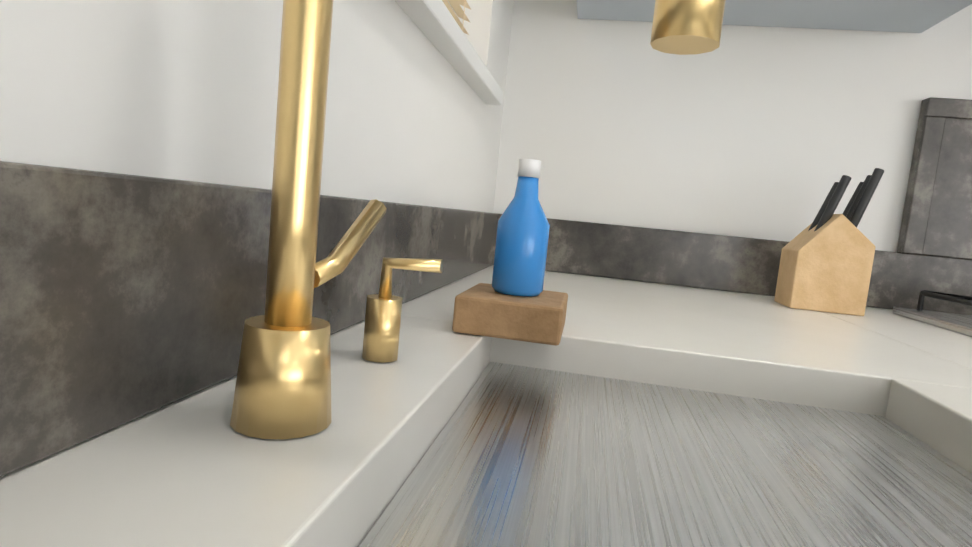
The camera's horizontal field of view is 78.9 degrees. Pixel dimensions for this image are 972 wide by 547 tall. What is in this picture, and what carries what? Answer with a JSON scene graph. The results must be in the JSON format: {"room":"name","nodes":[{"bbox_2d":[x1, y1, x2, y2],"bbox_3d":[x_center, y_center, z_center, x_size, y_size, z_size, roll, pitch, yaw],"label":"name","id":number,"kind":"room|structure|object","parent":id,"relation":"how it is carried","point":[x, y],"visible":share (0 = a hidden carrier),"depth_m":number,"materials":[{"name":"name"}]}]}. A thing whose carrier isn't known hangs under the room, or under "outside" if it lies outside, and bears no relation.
{"room":"kitchen","nodes":[
{"label":"kitchen","id":0,"kind":"room"},
{"bbox_2d":[0,0,513,212],"bbox_3d":[-0.744,0.003,-2.655,0.160,2.460,8.480,7,6,9],"label":"wall","id":1,"kind":"structure","parent":0,"point":[186,90],"depth_m":0.35,"materials":[{"name":"paint"}]},
{"bbox_2d":[395,0,502,104],"bbox_3d":[-0.154,-0.267,0.361,0.110,0.026,1.510,7,6,9],"label":"window sill","id":2,"kind":"structure","parent":1,"relation":"attached to","point":[435,22],"depth_m":0.73,"materials":[{"name":"white paint"}]},
{"bbox_2d":[0,97,971,476],"bbox_3d":[0.821,0.012,-0.262,2.123,0.412,2.838,7,6,9],"label":"backsplash","id":3,"kind":"structure","parent":1,"relation":"attached to","point":[124,299],"depth_m":0.31,"materials":[{"name":"stone"}]},
{"bbox_2d":[493,0,971,309],"bbox_3d":[1.424,-0.177,1.165,2.800,2.460,0.200,7,6,9],"label":"wall","id":4,"kind":"structure","parent":0,"point":[768,133],"depth_m":1.22,"materials":[{"name":"paint"}]},
{"bbox_2d":[577,0,971,32],"bbox_3d":[0.535,-0.980,0.973,0.660,0.998,0.348,7,6,9],"label":"upper cabinet","id":5,"kind":"object","parent":4,"relation":"attached to","point":[914,16],"visible":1,"depth_m":1.10,"materials":[{"name":"grey paint"}]},
{"bbox_2d":[774,168,883,315],"bbox_3d":[0.606,-0.062,1.044,0.122,0.252,0.090,7,6,9],"label":"knife block","id":6,"kind":"object","parent":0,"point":[826,259],"visible":1,"depth_m":1.01,"materials":[{"name":"brown wood"}]},
{"bbox_3d":[2.887,1.701,-3.152,7.820,0.100,8.480,7,6,9],"label":"floor","id":7,"kind":"structure","parent":0,"visible":0},
{"bbox_3d":[0.024,0.612,-0.072,0.633,0.879,2.841,7,6,9],"label":"base cabinet","id":8,"kind":"object","parent":7,"relation":"on","visible":0},
{"bbox_2d":[0,265,971,546],"bbox_3d":[0.064,0.153,-0.116,0.623,0.040,2.838,7,6,9],"label":"countertop","id":9,"kind":"structure","parent":8,"relation":"on","point":[630,413],"depth_m":0.37,"materials":[{"name":"stone"}]},
{"bbox_2d":[362,258,442,362],"bbox_3d":[-0.060,0.025,0.426,0.053,0.077,0.026,7,6,9],"label":"soap pump","id":10,"kind":"object","parent":9,"relation":"on","point":[382,325],"visible":1,"depth_m":0.42,"materials":[{"name":"gold metal"}]},
{"bbox_2d":[230,0,725,439],"bbox_3d":[0.000,-0.102,0.295,0.208,0.366,0.113,7,6,9],"label":"faucet","id":11,"kind":"object","parent":9,"relation":"on","point":[283,386],"visible":1,"depth_m":0.27,"materials":[{"name":"gold metal"}]},
{"bbox_2d":[452,283,567,345],"bbox_3d":[0.029,0.038,0.594,0.100,0.035,0.120,7,6,9],"label":"stand","id":12,"kind":"object","parent":9,"relation":"on","point":[484,309],"visible":1,"depth_m":0.54,"materials":[{"name":"brown wood"}]},
{"bbox_2d":[492,159,549,296],"bbox_3d":[0.037,-0.046,0.586,0.052,0.132,0.052,7,6,9],"label":"soap bottle","id":13,"kind":"object","parent":12,"relation":"on","point":[522,237],"visible":1,"depth_m":0.57,"materials":[{"name":"blue plastic"},{"name":"white plastic"}]},
{"bbox_2d":[856,307,971,352],"bbox_3d":[1.297,0.179,0.799,1.500,0.040,0.618,7,6,9],"label":"countertop","id":14,"kind":"structure","parent":8,"relation":"on","point":[957,340],"depth_m":0.92,"materials":[{"name":"stone"}]},
{"bbox_2d":[893,290,971,335],"bbox_3d":[1.088,0.110,0.816,0.740,0.051,0.470,7,6,9],"label":"cooktop","id":15,"kind":"object","parent":14,"relation":"in","point":[960,323],"visible":1,"depth_m":1.01,"materials":[{"name":"metal"}]},
{"bbox_3d":[-0.198,-0.678,0.334,0.050,0.786,1.424,7,6,9],"label":"window","id":16,"kind":"structure","parent":0,"visible":0},
{"bbox_2d":[442,0,470,34],"bbox_3d":[-0.134,-0.672,0.323,0.028,0.770,1.420,7,6,9],"label":"window blind","id":17,"kind":"object","parent":16,"relation":"attached to","point":[457,8],"visible":0.25,"depth_m":0.99,"materials":[{"name":"beige fabric"}]}
]}

